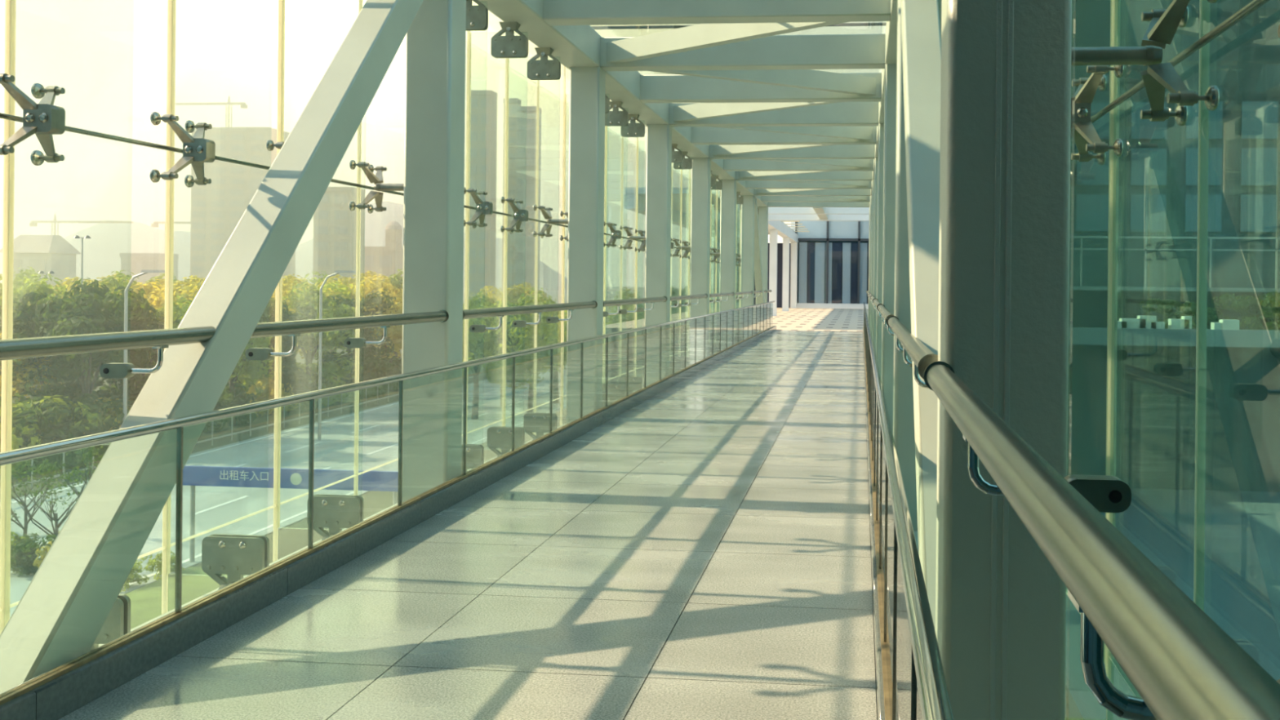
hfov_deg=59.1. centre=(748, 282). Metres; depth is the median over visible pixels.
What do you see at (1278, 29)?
fitting
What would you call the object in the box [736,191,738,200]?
hanger
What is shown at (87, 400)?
bush
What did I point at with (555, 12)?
cross beam
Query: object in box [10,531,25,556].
shrub
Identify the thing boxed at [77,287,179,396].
tree
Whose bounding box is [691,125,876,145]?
cross beam
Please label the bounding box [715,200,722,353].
glass fin
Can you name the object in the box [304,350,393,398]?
bush
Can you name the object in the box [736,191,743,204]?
hanger
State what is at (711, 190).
glass fin
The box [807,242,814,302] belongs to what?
window pane
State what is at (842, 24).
ceiling
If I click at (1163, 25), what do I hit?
fitting
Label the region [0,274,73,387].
tree
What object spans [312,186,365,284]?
block
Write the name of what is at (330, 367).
bush
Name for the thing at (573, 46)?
beam
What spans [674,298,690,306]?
bracket
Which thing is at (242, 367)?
tree
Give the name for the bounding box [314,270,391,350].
tree
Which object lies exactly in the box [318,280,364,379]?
tree
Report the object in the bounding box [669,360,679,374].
shoe
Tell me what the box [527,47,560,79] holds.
hanger
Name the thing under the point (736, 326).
glass balustrade
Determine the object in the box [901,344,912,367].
bracket
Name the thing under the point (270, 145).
fitting
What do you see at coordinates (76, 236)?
lamp
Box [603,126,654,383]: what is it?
glass fin
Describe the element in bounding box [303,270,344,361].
tree
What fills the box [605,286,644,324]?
tree
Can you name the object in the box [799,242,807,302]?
wall panel
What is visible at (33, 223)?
tower crane
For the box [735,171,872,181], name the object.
cross beam
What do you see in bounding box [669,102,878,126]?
cross beam
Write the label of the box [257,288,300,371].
tree
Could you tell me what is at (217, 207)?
apartment tower
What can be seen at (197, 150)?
fitting
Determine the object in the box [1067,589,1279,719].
bracket
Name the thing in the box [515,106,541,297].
apartment tower
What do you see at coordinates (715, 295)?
handrail
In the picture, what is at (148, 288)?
tree
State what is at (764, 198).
cross beam
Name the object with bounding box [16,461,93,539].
young tree
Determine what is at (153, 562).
shrub
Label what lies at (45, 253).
low hall
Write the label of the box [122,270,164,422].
street lamp
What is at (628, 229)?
fitting
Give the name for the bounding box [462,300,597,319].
handrail
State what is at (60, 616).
diagonal brace
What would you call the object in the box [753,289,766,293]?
handrail
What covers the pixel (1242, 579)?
yard
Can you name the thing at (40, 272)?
lamp
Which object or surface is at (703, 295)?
handrail
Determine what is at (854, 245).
curtain
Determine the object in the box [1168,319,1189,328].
planter box
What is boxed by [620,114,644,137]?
hanger
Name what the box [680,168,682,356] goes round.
glass fin
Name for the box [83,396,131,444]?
bush
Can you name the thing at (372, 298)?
tree
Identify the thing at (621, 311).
bracket
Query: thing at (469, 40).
glass fin
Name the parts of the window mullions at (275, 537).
pane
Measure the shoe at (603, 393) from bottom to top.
0.245 m
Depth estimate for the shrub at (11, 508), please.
30.87 m
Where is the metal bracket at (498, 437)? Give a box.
[487,426,524,457]
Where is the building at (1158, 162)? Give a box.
[1066,0,1279,492]
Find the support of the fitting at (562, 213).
attached to the glass fin at (565, 94)
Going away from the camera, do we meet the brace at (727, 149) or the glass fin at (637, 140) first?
the glass fin at (637, 140)
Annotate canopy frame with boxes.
[768,207,869,221]
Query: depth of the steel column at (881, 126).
12.89 m
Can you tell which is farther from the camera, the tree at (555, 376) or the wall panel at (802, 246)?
the tree at (555, 376)
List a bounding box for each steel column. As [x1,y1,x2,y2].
[401,0,466,502]
[565,66,605,424]
[644,124,671,386]
[689,157,711,364]
[719,179,736,320]
[740,195,755,307]
[755,206,768,304]
[868,206,870,266]
[869,195,871,329]
[871,179,874,337]
[872,157,877,352]
[875,123,884,379]
[881,63,897,432]
[893,0,941,530]
[935,0,1071,719]
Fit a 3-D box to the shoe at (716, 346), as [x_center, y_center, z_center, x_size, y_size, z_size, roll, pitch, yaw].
[-0.617,1.171,19.376,0.260,0.245,0.100,1,0,6]
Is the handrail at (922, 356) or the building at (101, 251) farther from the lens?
the building at (101, 251)
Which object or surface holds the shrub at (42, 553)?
on the ground at (292, 538)
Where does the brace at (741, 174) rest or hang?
attached to the cross beam at (729, 165)
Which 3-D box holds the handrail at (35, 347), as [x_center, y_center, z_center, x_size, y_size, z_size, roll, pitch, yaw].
[-1.846,0.181,4.551,0.068,0.068,3.258,1,0,6]
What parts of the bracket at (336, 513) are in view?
plate, plate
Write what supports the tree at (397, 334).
on the ground at (292, 538)
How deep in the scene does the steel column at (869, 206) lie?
26.82 m
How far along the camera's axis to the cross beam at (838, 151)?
16.49 m
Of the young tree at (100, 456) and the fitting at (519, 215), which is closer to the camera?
the fitting at (519, 215)
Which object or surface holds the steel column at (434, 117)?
on the beam at (317, 541)
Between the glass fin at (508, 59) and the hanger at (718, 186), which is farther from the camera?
the hanger at (718, 186)
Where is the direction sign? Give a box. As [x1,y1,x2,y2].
[182,465,398,562]
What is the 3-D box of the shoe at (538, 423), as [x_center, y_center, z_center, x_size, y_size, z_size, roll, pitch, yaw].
[-1.661,1.161,8.928,0.260,0.245,0.100,1,0,6]
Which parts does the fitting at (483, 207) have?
arm, arm, arm, arm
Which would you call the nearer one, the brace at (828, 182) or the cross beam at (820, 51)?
the cross beam at (820, 51)
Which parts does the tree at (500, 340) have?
crown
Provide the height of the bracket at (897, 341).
0.110 m
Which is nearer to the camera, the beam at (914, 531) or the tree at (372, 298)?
the beam at (914, 531)
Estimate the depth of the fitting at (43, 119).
3.69 m
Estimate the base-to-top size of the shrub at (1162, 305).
1.467 m
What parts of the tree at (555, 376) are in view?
crown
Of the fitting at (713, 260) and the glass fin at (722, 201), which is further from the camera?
the fitting at (713, 260)
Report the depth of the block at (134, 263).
218.48 m
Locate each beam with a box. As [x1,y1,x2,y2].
[98,368,683,646]
[478,0,767,206]
[542,0,890,26]
[600,34,885,71]
[640,72,881,102]
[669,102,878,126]
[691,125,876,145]
[709,144,875,159]
[723,159,873,171]
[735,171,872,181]
[745,180,871,189]
[754,188,871,195]
[761,195,870,202]
[767,201,869,207]
[869,0,897,206]
[913,530,918,551]
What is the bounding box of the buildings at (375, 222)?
[295,200,567,294]
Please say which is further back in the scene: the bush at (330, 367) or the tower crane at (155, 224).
the tower crane at (155, 224)
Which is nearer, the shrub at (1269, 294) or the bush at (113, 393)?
the shrub at (1269, 294)
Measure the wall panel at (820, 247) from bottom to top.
2.960 m
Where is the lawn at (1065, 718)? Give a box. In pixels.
[1064,717,1106,719]
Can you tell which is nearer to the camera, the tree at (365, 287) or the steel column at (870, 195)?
the steel column at (870, 195)
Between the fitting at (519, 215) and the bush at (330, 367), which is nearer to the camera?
the fitting at (519, 215)
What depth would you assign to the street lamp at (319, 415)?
49.70 m
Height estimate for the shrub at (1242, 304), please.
1.651 m
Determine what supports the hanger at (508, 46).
attached to the beam at (573, 46)
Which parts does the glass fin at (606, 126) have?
handrail bracket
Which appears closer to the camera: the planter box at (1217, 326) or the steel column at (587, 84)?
the steel column at (587, 84)
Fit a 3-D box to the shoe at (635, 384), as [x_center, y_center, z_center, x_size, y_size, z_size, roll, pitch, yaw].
[-1.313,1.164,12.411,0.260,0.245,0.100,1,0,6]
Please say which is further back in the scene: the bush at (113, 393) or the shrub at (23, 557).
the bush at (113, 393)
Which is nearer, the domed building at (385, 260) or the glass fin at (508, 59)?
the glass fin at (508, 59)
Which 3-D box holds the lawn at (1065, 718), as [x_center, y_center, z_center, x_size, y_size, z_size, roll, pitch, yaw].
[22.017,7.396,7.338,37.500,0.050,19.000,1,0,6]
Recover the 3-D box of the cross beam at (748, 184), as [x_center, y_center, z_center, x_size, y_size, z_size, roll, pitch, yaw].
[1.161,-1.968,21.840,2.445,0.260,0.200,1,0,6]
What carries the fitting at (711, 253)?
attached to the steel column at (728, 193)
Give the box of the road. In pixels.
[9,364,566,617]
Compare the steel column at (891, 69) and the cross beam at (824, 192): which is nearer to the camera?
the steel column at (891, 69)
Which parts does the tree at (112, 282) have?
crown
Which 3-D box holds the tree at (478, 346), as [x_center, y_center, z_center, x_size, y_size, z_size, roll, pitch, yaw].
[-14.419,3.733,57.531,3.072,6.661,4.617,1,0,-28]
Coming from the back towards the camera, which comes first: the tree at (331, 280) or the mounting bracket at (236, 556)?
the tree at (331, 280)
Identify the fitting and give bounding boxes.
[0,73,65,165]
[149,111,215,187]
[266,139,284,151]
[349,160,404,213]
[463,187,493,228]
[500,196,528,233]
[533,204,568,238]
[560,210,568,241]
[603,221,621,247]
[619,225,645,249]
[634,229,645,252]
[671,237,690,257]
[679,240,690,257]
[710,247,719,257]
[710,248,719,262]
[715,248,719,263]
[735,253,740,266]
[1071,0,1219,125]
[1071,65,1124,164]
[1277,24,1279,37]
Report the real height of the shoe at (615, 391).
0.245 m
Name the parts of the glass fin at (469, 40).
handrail bracket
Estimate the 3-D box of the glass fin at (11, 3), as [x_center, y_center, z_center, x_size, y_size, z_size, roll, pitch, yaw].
[-2.191,-0.304,3.707,0.555,3.005,0.050,1,0,6]
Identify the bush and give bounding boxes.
[0,395,88,475]
[13,389,128,462]
[76,385,142,426]
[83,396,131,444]
[202,389,233,431]
[218,378,263,425]
[238,373,301,417]
[256,366,325,411]
[283,357,364,406]
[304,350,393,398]
[360,354,402,391]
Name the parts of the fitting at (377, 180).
arm, arm, arm, arm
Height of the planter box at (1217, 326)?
0.620 m
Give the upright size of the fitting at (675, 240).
0.284 m
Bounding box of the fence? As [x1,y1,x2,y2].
[11,366,486,490]
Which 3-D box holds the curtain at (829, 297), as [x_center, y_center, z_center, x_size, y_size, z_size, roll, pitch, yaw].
[3.894,-0.481,54.529,0.299,2.960,0.050,1,0,6]
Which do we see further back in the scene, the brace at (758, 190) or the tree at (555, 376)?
the tree at (555, 376)
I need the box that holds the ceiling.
[591,22,886,29]
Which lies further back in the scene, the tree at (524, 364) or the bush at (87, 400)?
the tree at (524, 364)
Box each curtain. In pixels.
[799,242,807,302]
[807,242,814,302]
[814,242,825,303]
[825,242,831,303]
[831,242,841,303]
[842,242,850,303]
[850,242,857,303]
[859,242,866,303]
[867,242,868,303]
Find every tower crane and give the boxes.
[29,213,133,235]
[151,221,191,253]
[175,95,247,127]
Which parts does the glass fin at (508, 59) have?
handrail bracket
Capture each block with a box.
[119,253,178,284]
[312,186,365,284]
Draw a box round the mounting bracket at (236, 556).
[201,533,269,590]
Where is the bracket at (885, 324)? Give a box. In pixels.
[883,317,891,329]
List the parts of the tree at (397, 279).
crown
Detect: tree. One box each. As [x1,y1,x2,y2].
[0,274,2,287]
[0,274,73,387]
[0,291,111,399]
[0,332,68,401]
[0,391,102,469]
[0,458,59,538]
[13,266,44,301]
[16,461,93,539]
[17,277,152,397]
[51,272,145,362]
[63,445,105,496]
[68,279,173,388]
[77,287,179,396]
[98,270,151,390]
[113,294,223,391]
[128,275,204,329]
[142,272,182,291]
[177,275,205,288]
[228,320,282,426]
[247,295,317,414]
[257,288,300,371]
[271,274,348,363]
[281,279,355,386]
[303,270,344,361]
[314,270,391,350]
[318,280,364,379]
[324,288,395,383]
[325,274,398,351]
[360,289,402,391]
[383,268,403,355]
[389,288,402,358]
[462,291,502,419]
[471,300,552,406]
[477,281,547,328]
[482,286,567,413]
[538,310,567,403]
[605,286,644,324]
[671,284,688,314]
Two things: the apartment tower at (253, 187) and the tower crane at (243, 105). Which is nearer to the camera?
the apartment tower at (253, 187)
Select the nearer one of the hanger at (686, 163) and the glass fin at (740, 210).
the hanger at (686, 163)
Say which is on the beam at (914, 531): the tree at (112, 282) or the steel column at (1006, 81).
the steel column at (1006, 81)
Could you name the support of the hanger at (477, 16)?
attached to the beam at (573, 46)
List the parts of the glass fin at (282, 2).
handrail bracket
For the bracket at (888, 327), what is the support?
attached to the glass fin
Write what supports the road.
on the ground at (292, 538)
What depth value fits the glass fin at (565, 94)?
10.69 m
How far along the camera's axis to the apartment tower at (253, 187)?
238.61 m
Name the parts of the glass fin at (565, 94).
handrail bracket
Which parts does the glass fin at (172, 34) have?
handrail bracket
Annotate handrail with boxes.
[0,310,448,360]
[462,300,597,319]
[603,296,667,306]
[670,293,707,301]
[709,292,734,297]
[735,290,753,295]
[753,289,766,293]
[872,298,882,309]
[876,303,894,323]
[886,315,937,379]
[923,360,1279,719]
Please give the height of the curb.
0.245 m
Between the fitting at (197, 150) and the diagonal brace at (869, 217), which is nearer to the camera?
the fitting at (197, 150)
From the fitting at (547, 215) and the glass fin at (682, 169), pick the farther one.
the glass fin at (682, 169)
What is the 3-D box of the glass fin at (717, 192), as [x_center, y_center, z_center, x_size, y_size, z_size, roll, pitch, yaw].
[-0.425,-0.287,21.997,0.429,3.005,0.021,1,0,6]
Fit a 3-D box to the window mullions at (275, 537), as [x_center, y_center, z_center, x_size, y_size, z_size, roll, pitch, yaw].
[-1.472,-0.285,13.743,0.020,3.780,27.126,1,0,6]
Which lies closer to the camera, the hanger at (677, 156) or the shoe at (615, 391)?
the shoe at (615, 391)
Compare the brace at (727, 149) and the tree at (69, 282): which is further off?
the tree at (69, 282)
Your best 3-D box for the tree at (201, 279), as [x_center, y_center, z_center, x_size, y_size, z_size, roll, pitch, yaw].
[-41.718,3.099,85.903,5.874,7.384,6.011,1,0,21]
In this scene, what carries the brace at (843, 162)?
attached to the cross beam at (838, 151)
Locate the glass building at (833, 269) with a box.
[790,221,869,309]
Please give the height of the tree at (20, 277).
7.909 m
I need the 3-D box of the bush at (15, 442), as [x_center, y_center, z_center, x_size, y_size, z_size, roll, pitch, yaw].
[-27.539,5.801,41.473,4.690,3.110,4.454,1,0,-10]
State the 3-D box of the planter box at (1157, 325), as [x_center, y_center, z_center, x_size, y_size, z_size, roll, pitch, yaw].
[14.084,1.651,38.689,0.450,0.620,0.400,1,0,6]
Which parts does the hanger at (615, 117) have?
plate, plate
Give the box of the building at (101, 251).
[0,220,191,284]
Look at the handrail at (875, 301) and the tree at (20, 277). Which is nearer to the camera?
the handrail at (875, 301)
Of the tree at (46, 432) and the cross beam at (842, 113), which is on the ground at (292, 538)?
the tree at (46, 432)
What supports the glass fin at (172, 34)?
attached to the mounting bracket at (236, 556)
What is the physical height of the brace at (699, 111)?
0.170 m
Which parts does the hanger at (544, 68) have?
plate, plate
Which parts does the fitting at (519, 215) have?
arm, arm, arm, arm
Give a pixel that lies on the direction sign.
(193, 476)
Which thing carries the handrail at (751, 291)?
attached to the bracket
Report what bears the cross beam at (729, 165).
attached to the beam at (573, 46)
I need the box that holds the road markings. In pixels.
[10,369,566,587]
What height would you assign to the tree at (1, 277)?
7.534 m
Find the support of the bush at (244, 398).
on the ground at (292, 538)
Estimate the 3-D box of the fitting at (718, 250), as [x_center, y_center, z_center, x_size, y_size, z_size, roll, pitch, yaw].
[-0.548,-0.525,22.009,0.171,0.284,0.284,1,0,6]
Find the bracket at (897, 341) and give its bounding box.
[894,334,907,353]
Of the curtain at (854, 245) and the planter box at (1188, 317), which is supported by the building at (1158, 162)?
the planter box at (1188, 317)
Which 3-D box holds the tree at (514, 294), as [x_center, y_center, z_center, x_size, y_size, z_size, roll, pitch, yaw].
[-19.038,3.470,89.590,5.799,7.097,6.257,1,0,-2]
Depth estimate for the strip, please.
4.01 m
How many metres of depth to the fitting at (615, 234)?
12.39 m
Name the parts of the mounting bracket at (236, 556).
plate, plate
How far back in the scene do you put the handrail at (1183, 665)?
0.66 m
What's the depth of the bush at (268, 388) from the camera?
57.95 m
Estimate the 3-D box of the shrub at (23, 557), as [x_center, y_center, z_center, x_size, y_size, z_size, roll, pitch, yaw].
[-17.295,6.538,26.807,1.575,1.199,1.348,1,0,35]
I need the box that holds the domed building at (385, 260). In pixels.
[364,220,403,282]
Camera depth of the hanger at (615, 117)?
11.51 m
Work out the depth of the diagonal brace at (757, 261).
25.27 m
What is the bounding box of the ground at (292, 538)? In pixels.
[0,286,713,567]
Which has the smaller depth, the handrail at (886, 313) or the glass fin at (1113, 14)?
the glass fin at (1113, 14)
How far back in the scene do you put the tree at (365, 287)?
75.71 m
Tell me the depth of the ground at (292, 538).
50.65 m
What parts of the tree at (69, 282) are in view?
crown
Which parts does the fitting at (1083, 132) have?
arm, arm, arm, arm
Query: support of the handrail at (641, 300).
attached to the bracket at (621, 311)
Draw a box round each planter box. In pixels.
[1117,320,1126,328]
[1119,318,1145,328]
[1137,315,1156,328]
[1151,321,1164,328]
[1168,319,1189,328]
[1181,315,1191,328]
[1210,322,1222,329]
[1218,319,1239,329]
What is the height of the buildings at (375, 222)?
53.921 m
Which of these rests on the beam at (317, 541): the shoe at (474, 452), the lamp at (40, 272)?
the shoe at (474, 452)
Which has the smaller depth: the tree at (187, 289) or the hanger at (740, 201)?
the hanger at (740, 201)
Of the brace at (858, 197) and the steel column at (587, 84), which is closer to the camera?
the steel column at (587, 84)
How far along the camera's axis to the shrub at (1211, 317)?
40.84 m
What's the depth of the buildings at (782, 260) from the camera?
43.98 m
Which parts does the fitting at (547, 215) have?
arm, arm, arm, arm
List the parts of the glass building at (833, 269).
sill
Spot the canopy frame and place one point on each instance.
(792, 214)
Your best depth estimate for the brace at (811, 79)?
10.74 m
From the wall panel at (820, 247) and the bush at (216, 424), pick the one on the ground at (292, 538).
the bush at (216, 424)
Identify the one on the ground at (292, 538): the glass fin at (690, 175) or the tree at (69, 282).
the tree at (69, 282)
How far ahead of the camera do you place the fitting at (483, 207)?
8.04 m
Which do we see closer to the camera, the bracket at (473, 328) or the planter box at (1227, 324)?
the bracket at (473, 328)
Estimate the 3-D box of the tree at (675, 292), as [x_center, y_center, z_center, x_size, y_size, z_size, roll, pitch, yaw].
[-7.047,3.542,109.661,5.656,7.191,5.775,1,0,11]
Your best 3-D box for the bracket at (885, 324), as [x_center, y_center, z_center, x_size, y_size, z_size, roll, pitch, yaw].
[1.055,0.290,7.778,0.242,0.110,0.050,1,0,6]
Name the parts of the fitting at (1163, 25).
arm, arm, arm, arm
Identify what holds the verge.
on the ground at (292, 538)
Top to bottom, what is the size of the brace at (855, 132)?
0.170 m
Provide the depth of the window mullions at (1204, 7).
2.50 m
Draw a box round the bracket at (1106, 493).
[962,434,1131,512]
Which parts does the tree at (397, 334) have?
crown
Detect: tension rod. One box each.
[0,112,714,255]
[1071,0,1269,137]
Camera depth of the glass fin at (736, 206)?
25.49 m
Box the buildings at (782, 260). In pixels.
[624,187,809,315]
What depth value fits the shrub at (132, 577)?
25.90 m
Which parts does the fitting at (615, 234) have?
arm, arm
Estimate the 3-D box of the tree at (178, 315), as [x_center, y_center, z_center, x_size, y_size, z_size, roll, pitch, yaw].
[-25.888,3.722,49.683,4.754,6.452,3.107,1,0,21]
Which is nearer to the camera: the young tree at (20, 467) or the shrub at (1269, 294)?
the young tree at (20, 467)
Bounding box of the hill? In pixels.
[0,252,2,267]
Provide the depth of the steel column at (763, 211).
27.07 m
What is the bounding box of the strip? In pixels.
[862,326,884,719]
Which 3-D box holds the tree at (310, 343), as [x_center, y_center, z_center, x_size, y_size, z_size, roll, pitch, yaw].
[-24.706,3.371,64.112,5.384,7.181,3.629,1,0,39]
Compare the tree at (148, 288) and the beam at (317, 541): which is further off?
the tree at (148, 288)
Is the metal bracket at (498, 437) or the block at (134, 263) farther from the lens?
the block at (134, 263)
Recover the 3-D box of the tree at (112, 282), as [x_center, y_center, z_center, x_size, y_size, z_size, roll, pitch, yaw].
[-36.564,3.044,63.506,5.928,7.597,3.986,1,0,25]
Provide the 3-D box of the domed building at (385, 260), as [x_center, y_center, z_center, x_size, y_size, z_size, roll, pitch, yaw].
[-75.293,-3.212,230.950,8.010,19.317,5.590,1,0,6]
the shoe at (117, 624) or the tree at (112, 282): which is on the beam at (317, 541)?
the shoe at (117, 624)
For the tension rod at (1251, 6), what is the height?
0.018 m
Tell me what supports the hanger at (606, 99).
attached to the beam at (573, 46)
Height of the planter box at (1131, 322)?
0.720 m
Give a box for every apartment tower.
[190,127,295,279]
[248,182,284,278]
[468,89,497,301]
[502,97,520,292]
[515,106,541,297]
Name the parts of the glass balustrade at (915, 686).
post, post, post, post, pane, post, pane, post, pane, post, pane, post, pane, post, pane, post, pane, post, pane, post, pane, post, pane, post, pane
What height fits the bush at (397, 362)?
2.794 m
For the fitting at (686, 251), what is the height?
0.284 m
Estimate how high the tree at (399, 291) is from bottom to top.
6.713 m
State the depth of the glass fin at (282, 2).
5.47 m
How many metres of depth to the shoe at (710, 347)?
18.47 m
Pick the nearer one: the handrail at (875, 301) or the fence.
the handrail at (875, 301)
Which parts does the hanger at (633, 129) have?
plate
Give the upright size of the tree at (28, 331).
6.592 m
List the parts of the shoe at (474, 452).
plate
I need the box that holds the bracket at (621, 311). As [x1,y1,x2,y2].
[618,303,638,314]
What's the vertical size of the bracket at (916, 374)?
0.110 m
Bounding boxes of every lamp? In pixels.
[38,271,53,284]
[73,235,90,284]
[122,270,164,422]
[317,270,355,439]
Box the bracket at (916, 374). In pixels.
[911,360,928,388]
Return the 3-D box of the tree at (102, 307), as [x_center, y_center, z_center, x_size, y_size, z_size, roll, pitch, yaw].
[-26.744,3.345,45.917,5.028,7.191,4.731,1,0,36]
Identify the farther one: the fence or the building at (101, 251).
the building at (101, 251)
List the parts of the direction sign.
post, post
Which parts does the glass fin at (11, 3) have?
handrail bracket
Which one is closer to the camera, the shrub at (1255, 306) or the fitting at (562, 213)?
the fitting at (562, 213)
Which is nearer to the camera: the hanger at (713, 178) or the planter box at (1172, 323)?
the hanger at (713, 178)
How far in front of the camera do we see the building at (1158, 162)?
48.02 m
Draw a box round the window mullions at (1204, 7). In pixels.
[1066,0,1210,719]
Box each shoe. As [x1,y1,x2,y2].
[89,594,130,651]
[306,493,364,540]
[461,444,484,474]
[523,412,557,439]
[602,383,626,404]
[602,391,605,406]
[617,376,642,394]
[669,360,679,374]
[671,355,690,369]
[709,343,719,353]
[709,346,714,355]
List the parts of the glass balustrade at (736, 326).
post, post, rail, post, post, post, post, post, post, post, post, post, post, post, post, post, post, pane, pane, pane, pane, pane, pane, pane, pane, pane, pane, pane, pane, pane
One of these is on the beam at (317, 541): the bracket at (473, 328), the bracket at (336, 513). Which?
the bracket at (336, 513)
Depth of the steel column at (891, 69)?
9.40 m
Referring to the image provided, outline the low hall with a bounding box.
[0,235,80,288]
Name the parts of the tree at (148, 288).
crown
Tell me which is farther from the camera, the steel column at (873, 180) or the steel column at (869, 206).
the steel column at (869, 206)
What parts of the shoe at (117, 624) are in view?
plate, plate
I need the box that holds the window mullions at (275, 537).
[0,0,740,634]
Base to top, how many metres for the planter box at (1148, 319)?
0.820 m
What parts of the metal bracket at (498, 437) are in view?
plate, plate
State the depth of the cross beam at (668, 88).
11.34 m
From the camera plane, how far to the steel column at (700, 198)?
16.63 m
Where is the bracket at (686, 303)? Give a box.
[684,297,699,306]
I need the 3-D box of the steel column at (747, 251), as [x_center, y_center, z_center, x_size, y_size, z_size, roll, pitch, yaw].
[-0.030,-0.275,23.716,0.265,3.150,0.250,1,0,6]
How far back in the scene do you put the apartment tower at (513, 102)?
178.93 m
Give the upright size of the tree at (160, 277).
7.701 m
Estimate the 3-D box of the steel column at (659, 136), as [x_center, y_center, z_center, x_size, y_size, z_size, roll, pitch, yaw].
[-1.075,-0.286,13.268,0.265,3.150,0.250,1,0,6]
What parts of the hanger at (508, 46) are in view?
plate, plate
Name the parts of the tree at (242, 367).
crown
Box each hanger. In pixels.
[466,0,488,31]
[490,21,528,57]
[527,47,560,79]
[604,94,609,113]
[604,101,628,126]
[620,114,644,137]
[671,143,682,162]
[673,151,692,168]
[711,169,715,185]
[711,175,722,190]
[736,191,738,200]
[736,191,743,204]
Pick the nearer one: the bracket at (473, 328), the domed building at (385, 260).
the bracket at (473, 328)
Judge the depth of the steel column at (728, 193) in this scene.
20.11 m
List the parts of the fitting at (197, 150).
arm, arm, arm, arm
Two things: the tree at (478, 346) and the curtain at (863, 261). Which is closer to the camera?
the curtain at (863, 261)
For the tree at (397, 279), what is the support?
on the ground at (292, 538)
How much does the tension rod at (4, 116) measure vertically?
0.018 m
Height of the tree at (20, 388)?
4.987 m
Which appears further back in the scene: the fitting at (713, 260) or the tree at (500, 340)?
the tree at (500, 340)
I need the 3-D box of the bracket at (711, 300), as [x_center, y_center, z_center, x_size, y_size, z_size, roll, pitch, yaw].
[-0.545,0.274,18.491,0.211,0.110,0.050,1,0,6]
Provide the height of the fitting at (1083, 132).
0.284 m
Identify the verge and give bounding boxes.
[124,566,245,629]
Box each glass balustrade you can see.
[0,301,774,705]
[862,302,954,719]
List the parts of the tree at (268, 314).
crown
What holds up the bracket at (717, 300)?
attached to the glass fin at (722, 201)
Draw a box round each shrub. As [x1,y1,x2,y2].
[10,507,20,524]
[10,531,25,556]
[10,532,56,577]
[32,540,52,568]
[120,560,149,592]
[139,551,185,580]
[1139,297,1196,328]
[1163,303,1223,328]
[1211,292,1279,330]
[1248,298,1279,330]
[1257,290,1279,324]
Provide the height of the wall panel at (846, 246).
2.960 m
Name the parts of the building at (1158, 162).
post, post, rail, rail, post, post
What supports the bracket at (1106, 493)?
attached to the glass fin
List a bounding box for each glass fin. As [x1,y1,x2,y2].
[2,0,168,630]
[164,0,300,574]
[275,0,390,528]
[466,32,542,444]
[503,57,573,426]
[561,93,620,408]
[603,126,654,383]
[635,140,646,377]
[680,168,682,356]
[688,174,690,355]
[709,190,711,343]
[715,191,738,343]
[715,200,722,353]
[735,205,755,308]
[739,209,759,307]
[1104,0,1115,678]
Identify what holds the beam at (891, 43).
on the steel column at (869, 206)
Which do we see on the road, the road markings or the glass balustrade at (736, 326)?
the road markings
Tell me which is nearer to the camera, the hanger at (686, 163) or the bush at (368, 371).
the hanger at (686, 163)
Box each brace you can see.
[0,0,423,693]
[606,22,846,62]
[650,69,875,94]
[673,102,839,120]
[712,144,836,155]
[714,125,872,139]
[738,171,826,177]
[752,159,870,167]
[754,198,764,304]
[756,188,822,193]
[774,180,868,186]
[799,195,867,199]
[867,217,870,322]
[900,0,941,631]
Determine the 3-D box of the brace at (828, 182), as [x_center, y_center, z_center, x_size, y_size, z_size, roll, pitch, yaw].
[1.074,-1.964,20.969,2.807,0.170,0.100,1,0,-30]
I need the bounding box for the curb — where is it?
[0,325,776,719]
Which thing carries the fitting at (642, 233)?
attached to the glass fin at (637, 140)
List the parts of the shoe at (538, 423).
plate, plate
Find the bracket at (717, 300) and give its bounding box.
[715,295,728,302]
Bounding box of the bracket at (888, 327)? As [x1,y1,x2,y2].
[887,325,893,335]
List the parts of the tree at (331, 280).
crown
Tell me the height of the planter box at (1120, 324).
0.620 m
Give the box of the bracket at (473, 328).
[469,315,504,332]
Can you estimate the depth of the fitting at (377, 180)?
6.31 m
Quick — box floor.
[58,307,877,719]
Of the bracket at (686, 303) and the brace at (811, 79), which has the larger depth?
the bracket at (686, 303)
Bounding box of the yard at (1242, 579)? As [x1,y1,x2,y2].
[1064,488,1279,719]
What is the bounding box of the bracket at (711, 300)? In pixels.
[709,296,722,302]
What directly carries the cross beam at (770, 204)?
attached to the beam at (573, 46)
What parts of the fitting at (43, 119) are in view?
arm, arm, arm, arm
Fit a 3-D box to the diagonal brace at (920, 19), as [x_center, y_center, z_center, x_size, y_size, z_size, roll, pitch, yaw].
[0.688,-0.239,4.245,0.160,3.149,3.065,1,0,6]

